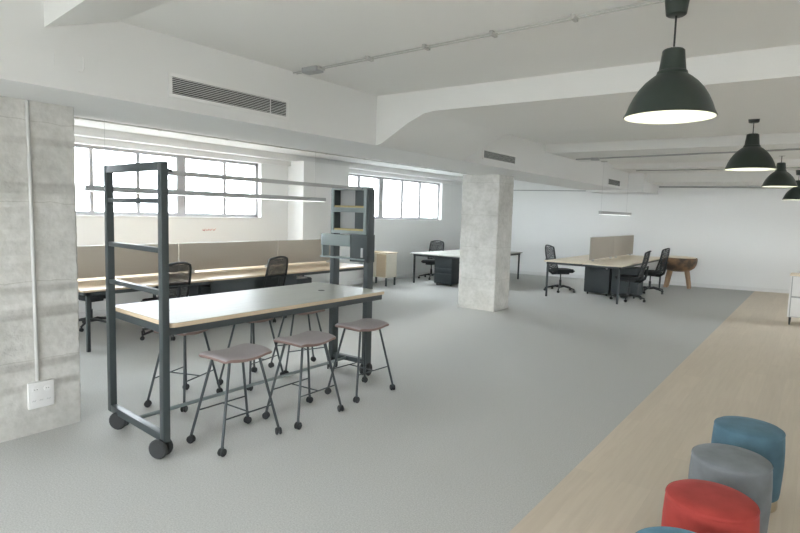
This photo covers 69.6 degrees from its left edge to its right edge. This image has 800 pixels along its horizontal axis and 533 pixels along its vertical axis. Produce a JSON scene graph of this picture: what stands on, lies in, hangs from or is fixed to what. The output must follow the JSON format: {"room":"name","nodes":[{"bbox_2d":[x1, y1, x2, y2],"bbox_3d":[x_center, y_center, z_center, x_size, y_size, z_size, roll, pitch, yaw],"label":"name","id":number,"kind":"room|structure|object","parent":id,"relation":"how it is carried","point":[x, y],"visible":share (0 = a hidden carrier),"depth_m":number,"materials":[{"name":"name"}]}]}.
{"room":"open-plan office","nodes":[
{"label":"open-plan office","id":0,"kind":"room"},
{"bbox_2d":[75,143,461,312],"bbox_3d":[-3.640,-0.982,10.472,0.300,3.300,19.670,6,7,36],"label":"wall","id":1,"kind":"structure","parent":0,"point":[405,238],"depth_m":11.58,"materials":[{"name":"white paint"}]},
{"bbox_2d":[75,144,260,218],"bbox_3d":[-4.414,-1.332,9.244,0.195,1.100,5.420,6,7,36],"label":"window","id":2,"kind":"structure","parent":1,"relation":"in","point":[179,160],"depth_m":10.00,"materials":[{"name":"silver metal"}]},
{"bbox_2d":[78,271,433,318],"bbox_3d":[-3.616,0.629,10.446,0.020,0.100,19.470,6,7,36],"label":"baseboard","id":3,"kind":"structure","parent":1,"relation":"attached to","point":[100,313],"depth_m":14.01,"materials":[{"name":"white paint"}]},
{"bbox_2d":[74,125,462,184],"bbox_3d":[-3.433,-2.048,10.119,0.280,0.220,19.470,6,7,36],"label":"beam","id":4,"kind":"structure","parent":1,"relation":"attached to","point":[82,135],"depth_m":10.35,"materials":[{"name":"white paint"}]},
{"bbox_2d":[287,161,348,285],"bbox_3d":[-1.756,-0.830,12.443,0.450,2.740,1.390,6,7,36],"label":"column","id":5,"kind":"structure","parent":1,"relation":"attached to","point":[307,220],"depth_m":11.97,"materials":[{"name":"white paint"}]},
{"bbox_2d":[349,174,440,220],"bbox_3d":[-0.099,-1.756,15.123,0.195,1.100,4.230,6,7,36],"label":"window","id":6,"kind":"structure","parent":1,"relation":"in","point":[380,180],"depth_m":15.29,"materials":[{"name":"silver metal"}]},
{"bbox_2d":[74,115,477,176],"bbox_3d":[-1.728,-2.102,9.174,3.630,0.160,19.970,6,7,36],"label":"ceiling","id":7,"kind":"structure","parent":0,"point":[78,122],"depth_m":9.92,"materials":[{"name":"white paint"}]},
{"bbox_2d":[84,185,103,191],"bbox_3d":[-3.898,-0.992,7.300,0.060,0.075,0.237,6,7,36],"label":"linear pendant","id":8,"kind":"object","parent":7,"relation":"hanging from","point":[86,187],"depth_m":7.28,"materials":[{"name":"grey plastic"}]},
{"bbox_2d":[113,186,156,193],"bbox_3d":[-3.575,-1.024,7.741,0.060,0.075,0.601,6,7,36],"label":"linear pendant","id":9,"kind":"object","parent":7,"relation":"hanging from","point":[115,189],"depth_m":7.71,"materials":[{"name":"grey plastic"}]},
{"bbox_2d":[168,189,325,201],"bbox_3d":[-2.348,-1.145,9.411,0.060,0.075,3.188,6,7,36],"label":"linear pendant","id":10,"kind":"object","parent":7,"relation":"hanging from","point":[177,192],"depth_m":9.13,"materials":[{"name":"grey plastic"}]},
{"bbox_2d":[98,191,319,201],"bbox_3d":[-2.679,-1.078,8.965,0.048,0.004,4.310,6,7,36],"label":"diffuser","id":11,"kind":"object","parent":10,"relation":"attached to","point":[142,192],"depth_m":8.90,"materials":[{"name":"white"}]},
{"bbox_2d":[74,117,472,174],"bbox_3d":[-1.839,-2.144,10.576,0.024,0.032,13.900,6,7,36],"label":"conduit","id":12,"kind":"object","parent":7,"relation":"attached to","point":[74,117],"visible":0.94,"depth_m":9.48,"materials":[{"name":"grey metal"}]},
{"bbox_2d":[0,273,799,532],"bbox_3d":[1.988,1.129,8.003,12.600,0.120,22.100,6,7,36],"label":"floor","id":13,"kind":"structure","parent":0,"point":[486,413],"depth_m":4.86,"materials":[{"name":"grey concrete"}]},
{"bbox_2d":[0,96,80,442],"bbox_3d":[-3.251,0.026,4.189,0.752,2.484,1.402,6,7,36],"label":"concrete column","id":14,"kind":"structure","parent":13,"relation":"on","point":[51,125],"depth_m":4.29,"materials":[{"name":"grey concrete"}]},
{"bbox_2d":[25,100,39,380],"bbox_3d":[-2.713,-0.168,4.243,0.027,2.070,0.042,6,7,36],"label":"cable conduit","id":15,"kind":"object","parent":14,"relation":"attached to","point":[27,110],"visible":1,"depth_m":4.23,"materials":[{"name":"grey plastic"}]},
{"bbox_2d":[27,379,54,409],"bbox_3d":[-2.728,0.970,4.371,0.030,0.200,0.180,6,7,36],"label":"wall socket","id":16,"kind":"object","parent":14,"relation":"attached to","point":[40,393],"visible":1,"depth_m":4.36,"materials":[{"name":"white plastic"}]},
{"bbox_2d":[78,295,105,331],"bbox_3d":[-4.393,0.346,8.193,0.712,1.036,0.659,5,6,30],"label":"office chair","id":17,"kind":"object","parent":13,"relation":"on","point":[96,298],"visible":0.3,"depth_m":8.11,"materials":[{"name":"grey fabric"}]},
{"bbox_2d":[140,262,191,340],"bbox_3d":[-3.173,0.429,7.690,0.712,1.036,0.659,5,6,33],"label":"office chair","id":18,"kind":"object","parent":13,"relation":"on","point":[179,291],"visible":0.44,"depth_m":7.54,"materials":[{"name":"grey fabric"}]},
{"bbox_2d":[144,329,222,411],"bbox_3d":[-1.941,0.867,5.190,0.436,0.698,0.584,3,6,16],"label":"stool","id":19,"kind":"object","parent":13,"relation":"on","point":[185,386],"visible":0.43,"depth_m":5.02,"materials":[{"name":"metal"}]},
{"bbox_2d":[189,284,209,296],"bbox_3d":[-2.757,0.563,8.719,0.568,0.600,0.632,6,7,36],"label":"drawer pedestal","id":20,"kind":"object","parent":13,"relation":"on","point":[205,289],"visible":0.02,"depth_m":8.49,"materials":[{"name":"grey metal"}]},
{"bbox_2d":[78,261,363,351],"bbox_3d":[-2.845,0.431,9.331,1.780,0.745,5.248,6,7,36],"label":"desk","id":21,"kind":"object","parent":13,"relation":"on","point":[222,280],"visible":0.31,"depth_m":8.46,"materials":[{"name":"brown wood"}]},
{"bbox_2d":[77,243,177,278],"bbox_3d":[-3.839,-0.068,7.897,0.044,0.458,1.744,6,7,36],"label":"screen","id":22,"kind":"object","parent":21,"relation":"on","point":[90,259],"visible":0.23,"depth_m":7.90,"materials":[{"name":"beige fabric"}]},
{"bbox_2d":[178,240,277,272],"bbox_3d":[-2.743,-0.176,9.390,0.044,0.458,1.934,6,7,36],"label":"screen","id":23,"kind":"object","parent":21,"relation":"on","point":[204,255],"visible":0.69,"depth_m":9.28,"materials":[{"name":"beige fabric"}]},
{"bbox_2d":[278,239,329,265],"bbox_3d":[-1.730,-0.276,10.770,0.044,0.458,1.464,6,7,36],"label":"screen","id":24,"kind":"object","parent":21,"relation":"on","point":[297,251],"visible":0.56,"depth_m":10.62,"materials":[{"name":"beige fabric"}]},
{"bbox_2d":[186,343,281,456],"bbox_3d":[-1.243,0.966,4.355,0.436,0.698,0.584,6,7,36],"label":"stool","id":25,"kind":"object","parent":13,"relation":"on","point":[245,352],"visible":1,"depth_m":4.27,"materials":[{"name":"metal"}]},
{"bbox_2d":[103,161,383,458],"bbox_3d":[-1.237,0.210,5.193,0.989,2.045,2.669,5,7,36],"label":"worktable","id":26,"kind":"object","parent":13,"relation":"on","point":[352,207],"visible":0.91,"depth_m":4.57,"materials":[{"name":"grey metal"}]},
{"bbox_2d":[320,255,364,260],"bbox_3d":[-0.591,-0.096,6.252,0.630,0.015,0.140,5,7,36],"label":"shelf","id":27,"kind":"object","parent":26,"relation":"attached to","point":[332,257],"depth_m":6.19,"materials":[{"name":"grey metal"}]},
{"bbox_2d":[219,318,284,390],"bbox_3d":[-1.496,0.821,5.829,0.436,0.698,0.584,4,6,24],"label":"stool","id":28,"kind":"object","parent":13,"relation":"on","point":[252,328],"visible":0.33,"depth_m":5.71,"materials":[{"name":"metal"}]},
{"bbox_2d":[262,256,287,322],"bbox_3d":[-2.151,0.328,9.082,0.712,1.036,0.659,5,6,33],"label":"office chair","id":29,"kind":"object","parent":13,"relation":"on","point":[279,278],"visible":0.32,"depth_m":8.89,"materials":[{"name":"grey fabric"}]},
{"bbox_2d":[268,309,329,373],"bbox_3d":[-1.099,0.783,6.355,0.584,0.698,0.436,-2,7,-37],"label":"stool","id":30,"kind":"object","parent":13,"relation":"on","point":[313,358],"visible":0.41,"depth_m":6.33,"materials":[{"name":"metal"}]},
{"bbox_2d":[262,331,343,429],"bbox_3d":[-0.812,0.927,4.900,0.436,0.698,0.584,5,6,34],"label":"stool","id":31,"kind":"object","parent":13,"relation":"on","point":[307,339],"visible":1,"depth_m":4.81,"materials":[{"name":"metal"}]},
{"bbox_2d":[297,276,311,283],"bbox_3d":[-1.931,0.482,9.846,0.568,0.600,0.632,6,7,36],"label":"drawer pedestal","id":32,"kind":"object","parent":13,"relation":"on","point":[308,279],"visible":0.02,"depth_m":9.77,"materials":[{"name":"grey metal"}]},
{"bbox_2d":[325,318,394,402],"bbox_3d":[-0.373,0.877,5.574,0.436,0.698,0.585,6,7,38],"label":"stool","id":33,"kind":"object","parent":13,"relation":"on","point":[363,325],"visible":0.99,"depth_m":5.50,"materials":[{"name":"metal"}]},
{"bbox_2d":[373,251,397,285],"bbox_3d":[-0.450,0.042,13.938,0.660,0.800,0.440,6,7,36],"label":"base cabinet","id":34,"kind":"object","parent":13,"relation":"on","point":[385,262],"visible":0.73,"depth_m":13.71,"materials":[{"name":"beige laminate"}]},
{"bbox_2d":[418,240,443,279],"bbox_3d":[0.887,-0.184,15.510,0.659,1.036,0.712,5,6,30],"label":"office chair","id":35,"kind":"object","parent":13,"relation":"on","point":[436,246],"visible":0.61,"depth_m":15.67,"materials":[{"name":"grey fabric"}]},
{"bbox_2d":[434,257,459,285],"bbox_3d":[1.214,0.120,14.265,0.512,0.680,0.568,6,7,36],"label":"drawer pedestal","id":36,"kind":"object","parent":13,"relation":"on","point":[446,271],"visible":0.7,"depth_m":14.04,"materials":[{"name":"grey metal"}]},
{"bbox_2d":[411,249,522,282],"bbox_3d":[1.833,0.004,15.266,1.620,0.760,3.098,6,7,36],"label":"desk","id":37,"kind":"object","parent":13,"relation":"on","point":[450,254],"visible":0.4,"depth_m":14.50,"materials":[{"name":"laminate"}]},
{"bbox_2d":[458,174,513,311],"bbox_3d":[1.618,-0.456,10.857,0.772,2.484,0.602,6,7,36],"label":"concrete column","id":38,"kind":"structure","parent":13,"relation":"on","point":[487,200],"depth_m":10.61,"materials":[{"name":"grey concrete"}]},
{"bbox_2d":[543,245,574,292],"bbox_3d":[3.802,0.034,13.688,0.762,1.108,0.705,0,5,-13],"label":"office chair","id":39,"kind":"object","parent":13,"relation":"on","point":[553,270],"visible":0.91,"depth_m":13.53,"materials":[{"name":"grey fabric"}]},
{"bbox_2d":[584,267,611,295],"bbox_3d":[4.649,0.302,13.377,0.568,0.680,0.512,6,7,36],"label":"drawer pedestal","id":40,"kind":"object","parent":13,"relation":"on","point":[596,280],"visible":0.8,"depth_m":13.16,"materials":[{"name":"grey metal"}]},
{"bbox_2d":[544,255,663,303],"bbox_3d":[5.011,0.210,13.831,1.660,0.800,3.998,6,7,36],"label":"desk","id":41,"kind":"object","parent":13,"relation":"on","point":[623,261],"visible":0.73,"depth_m":12.71,"materials":[{"name":"brown wood"}]},
{"bbox_2d":[589,236,614,260],"bbox_3d":[4.686,-0.422,13.298,0.044,0.538,1.750,6,7,36],"label":"screen","id":42,"kind":"object","parent":41,"relation":"on","point":[600,247],"visible":1,"depth_m":13.19,"materials":[{"name":"beige fabric"}]},
{"bbox_2d":[614,235,633,257],"bbox_3d":[5.725,-0.524,14.715,0.044,0.538,1.750,6,7,36],"label":"screen","id":43,"kind":"object","parent":41,"relation":"on","point":[623,245],"visible":1,"depth_m":14.66,"materials":[{"name":"beige fabric"}]},
{"bbox_2d":[611,267,643,298],"bbox_3d":[5.154,0.350,13.024,0.568,0.680,0.512,6,7,36],"label":"drawer pedestal","id":44,"kind":"object","parent":13,"relation":"on","point":[635,288],"visible":0.48,"depth_m":12.83,"materials":[{"name":"grey metal"}]},
{"bbox_2d":[610,251,650,302],"bbox_3d":[4.973,0.186,12.414,0.762,1.108,0.705,5,6,33],"label":"office chair","id":45,"kind":"object","parent":13,"relation":"on","point":[626,278],"visible":1,"depth_m":12.27,"materials":[{"name":"grey fabric"}]},
{"bbox_2d":[643,248,669,294],"bbox_3d":[6.045,0.083,13.853,0.762,1.108,0.705,7,7,44],"label":"office chair","id":46,"kind":"object","parent":13,"relation":"on","point":[657,272],"visible":0.83,"depth_m":13.65,"materials":[{"name":"grey fabric"}]},
{"bbox_2d":[636,526,694,532],"bbox_3d":[1.090,1.335,2.240,0.400,0.490,0.400,2,5,1],"label":"pouf","id":47,"kind":"object","parent":13,"relation":"on","point":[659,529],"visible":1,"depth_m":2.36,"materials":[{"name":"blue fabric"}]},
{"bbox_2d":[662,256,697,288],"bbox_3d":[7.291,0.154,15.100,0.890,0.822,0.890,6,7,36],"label":"table","id":48,"kind":"object","parent":13,"relation":"on","point":[685,264],"visible":0.88,"depth_m":14.80,"materials":[{"name":"brown wood"}]},
{"bbox_2d":[662,258,697,271],"bbox_3d":[7.297,-0.057,15.080,0.890,0.366,0.890,6,7,36],"label":"bowl","id":49,"kind":"object","parent":48,"relation":"on","point":[675,264],"depth_m":14.72,"materials":[{"name":"brown wood"}]},
{"bbox_2d":[661,479,759,532],"bbox_3d":[1.436,1.303,2.687,0.400,0.490,0.400,1,5,-11],"label":"pouf","id":50,"kind":"object","parent":13,"relation":"on","point":[694,505],"visible":1,"depth_m":2.59,"materials":[{"name":"red fabric"}]},
{"bbox_2d":[688,443,772,532],"bbox_3d":[1.799,1.269,3.157,0.400,0.490,0.400,1,5,-3],"label":"pouf","id":51,"kind":"object","parent":13,"relation":"on","point":[746,471],"visible":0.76,"depth_m":3.01,"materials":[{"name":"grey fabric"}]},
{"bbox_2d":[692,443,771,473],"bbox_3d":[1.806,1.040,3.135,0.380,0.028,0.380,1,5,-3],"label":"cushion","id":52,"kind":"object","parent":51,"relation":"on","point":[718,458],"depth_m":3.08,"materials":[{"name":"grey fabric"}]},
{"bbox_2d":[711,416,785,512],"bbox_3d":[2.186,1.236,3.634,0.400,0.490,0.400,0,6,-21],"label":"pouf","id":53,"kind":"object","parent":13,"relation":"on","point":[766,439],"visible":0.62,"depth_m":3.49,"materials":[{"name":"blue fabric"}]},
{"bbox_2d":[715,416,784,438],"bbox_3d":[2.193,1.006,3.612,0.380,0.028,0.380,0,6,-21],"label":"cushion","id":54,"kind":"object","parent":53,"relation":"on","point":[735,427],"depth_m":3.56,"materials":[{"name":"blue fabric"}]},
{"bbox_2d":[787,273,799,324],"bbox_3d":[7.242,0.598,9.905,0.920,0.885,0.490,6,7,36],"label":"drawer unit","id":55,"kind":"object","parent":13,"relation":"on","point":[793,310],"visible":1,"depth_m":9.94,"materials":[{"name":"white plastic"}]},
{"bbox_2d":[120,0,799,163],"bbox_3d":[2.081,-2.076,7.704,12.600,0.280,22.100,6,7,36],"label":"ceiling","id":56,"kind":"structure","parent":0,"point":[291,35],"depth_m":4.11,"materials":[{"name":"white paint"}]},
{"bbox_2d":[44,0,172,26],"bbox_3d":[0.742,-1.337,1.738,7.050,0.180,0.470,6,7,36],"label":"trim","id":57,"kind":"structure","parent":56,"relation":"attached to","point":[56,12],"depth_m":3.53,"materials":[{"name":"white paint"}]},
{"bbox_2d":[0,0,628,189],"bbox_3d":[-0.184,-1.698,7.343,1.070,0.535,18.800,6,7,36],"label":"ceiling beam","id":58,"kind":"structure","parent":56,"relation":"attached to","point":[124,77],"depth_m":4.69,"materials":[{"name":"white paint"}]},
{"bbox_2d":[168,72,288,119],"bbox_3d":[-1.383,-1.406,4.809,0.012,0.181,1.206,6,7,36],"label":"air vent","id":59,"kind":"object","parent":58,"relation":"attached to","point":[183,87],"visible":1,"depth_m":4.74,"materials":[{"name":"white plastic"}]},
{"bbox_2d":[482,148,515,165],"bbox_3d":[1.531,-1.667,8.783,0.012,0.161,1.116,6,7,36],"label":"air vent","id":60,"kind":"object","parent":58,"relation":"attached to","point":[491,155],"visible":1,"depth_m":8.74,"materials":[{"name":"white plastic"}]},
{"bbox_2d":[608,177,620,187],"bbox_3d":[5.077,-1.986,13.619,0.012,0.181,1.006,6,7,36],"label":"air vent","id":61,"kind":"object","parent":58,"relation":"attached to","point":[611,181],"visible":1,"depth_m":13.63,"materials":[{"name":"white plastic"}]},
{"bbox_2d":[293,0,664,74],"bbox_3d":[1.055,-1.563,3.665,5.250,0.051,0.114,6,7,39],"label":"conduit","id":62,"kind":"object","parent":56,"relation":"attached to","point":[311,70],"visible":0.98,"depth_m":4.04,"materials":[{"name":"grey metal"}]},
{"bbox_2d":[376,44,799,159],"bbox_3d":[3.132,-1.387,5.019,7.050,0.533,1.860,6,7,36],"label":"ceiling beam","id":63,"kind":"structure","parent":56,"relation":"attached to","point":[456,122],"depth_m":5.48,"materials":[{"name":"white paint"}]},
{"bbox_2d":[598,161,631,215],"bbox_3d":[5.190,-1.817,13.722,0.140,1.174,2.470,6,7,36],"label":"linear pendant","id":64,"kind":"object","parent":56,"relation":"hanging from","point":[600,212],"visible":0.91,"depth_m":13.46,"materials":[{"name":"grey plastic"}]},
{"bbox_2d":[623,0,717,123],"bbox_3d":[1.572,-1.200,3.308,0.499,0.675,0.499,6,7,36],"label":"pendant lamp","id":65,"kind":"object","parent":56,"relation":"hanging from","point":[672,96],"visible":1,"depth_m":3.23,"materials":[{"name":"black metal"}]},
{"bbox_2d":[545,132,799,161],"bbox_3d":[5.902,-1.849,8.768,7.050,0.150,1.700,6,7,36],"label":"ceiling beam","id":66,"kind":"structure","parent":56,"relation":"attached to","point":[574,151],"depth_m":9.23,"materials":[{"name":"white paint"}]},
{"bbox_2d":[576,148,799,160],"bbox_3d":[5.297,-1.790,9.050,5.396,0.051,0.115,7,7,43],"label":"conduit","id":67,"kind":"object","parent":66,"relation":"attached to","point":[597,158],"visible":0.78,"depth_m":9.70,"materials":[{"name":"grey plastic"}]},
{"bbox_2d":[612,159,799,172],"bbox_3d":[8.117,-2.082,11.785,7.050,0.120,1.200,6,7,36],"label":"ceiling beam","id":68,"kind":"structure","parent":56,"relation":"attached to","point":[630,168],"depth_m":12.65,"materials":[{"name":"white paint"}]},
{"bbox_2d":[636,167,799,170],"bbox_3d":[7.573,-2.037,11.938,5.100,0.032,0.044,6,7,36],"label":"conduit","id":69,"kind":"object","parent":68,"relation":"attached to","point":[786,167],"visible":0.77,"depth_m":12.78,"materials":[{"name":"grey plastic"}]},
{"bbox_2d":[782,170,799,199],"bbox_3d":[8.501,-1.739,12.273,0.536,0.630,0.536,6,7,36],"label":"pendant lamp","id":70,"kind":"object","parent":68,"relation":"hanging from","point":[793,193],"visible":0.91,"depth_m":12.21,"materials":[{"name":"black metal"}]},
{"bbox_2d":[724,119,776,170],"bbox_3d":[4.130,-1.462,6.741,0.536,0.645,0.536,6,7,36],"label":"pendant lamp","id":71,"kind":"object","parent":56,"relation":"hanging from","point":[752,157],"visible":0.97,"depth_m":6.65,"materials":[{"name":"black metal"}]},
{"bbox_2d":[761,157,797,187],"bbox_3d":[6.591,-1.698,9.950,0.536,0.630,0.536,6,7,36],"label":"pendant lamp","id":72,"kind":"object","parent":56,"relation":"hanging from","point":[780,178],"visible":0.91,"depth_m":9.85,"materials":[{"name":"black metal"}]},
{"bbox_2d":[510,180,799,289],"bbox_3d":[7.737,-1.133,15.611,12.856,3.300,0.295,4,6,26],"label":"wall","id":73,"kind":"structure","parent":0,"point":[747,237],"depth_m":15.52,"materials":[{"name":"white paint"}]},
{"bbox_2d":[513,190,585,190],"bbox_3d":[3.960,-2.272,17.172,3.760,0.028,0.028,4,6,26],"label":"trim","id":74,"kind":"structure","parent":73,"relation":"attached to","point":[513,190],"depth_m":16.94,"materials":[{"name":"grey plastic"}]},
{"bbox_2d":[586,173,658,194],"bbox_3d":[5.998,-2.260,15.457,1.440,0.570,1.628,6,7,36],"label":"ceiling beam","id":75,"kind":"structure","parent":73,"relation":"attached to","point":[637,182],"depth_m":14.59,"materials":[{"name":"white paint"}]},
{"bbox_2d":[510,270,788,293],"bbox_3d":[7.596,0.468,15.630,12.197,0.100,0.022,4,6,26],"label":"baseboard","id":76,"kind":"structure","parent":73,"relation":"attached to","point":[511,271],"depth_m":15.45,"materials":[{"name":"white paint"}]},
{"bbox_2d":[647,170,799,185],"bbox_3d":[9.719,-2.111,13.669,6.680,0.320,2.530,6,7,36],"label":"ceiling beam","id":77,"kind":"structure","parent":73,"relation":"attached to","point":[717,178],"depth_m":13.90,"materials":[{"name":"white paint"}]},
{"bbox_2d":[659,186,792,188],"bbox_3d":[10.074,-1.945,14.205,6.716,0.044,0.044,4,6,26],"label":"trim","id":78,"kind":"structure","parent":73,"relation":"attached to","point":[659,186],"depth_m":15.09,"materials":[{"name":"grey plastic"}]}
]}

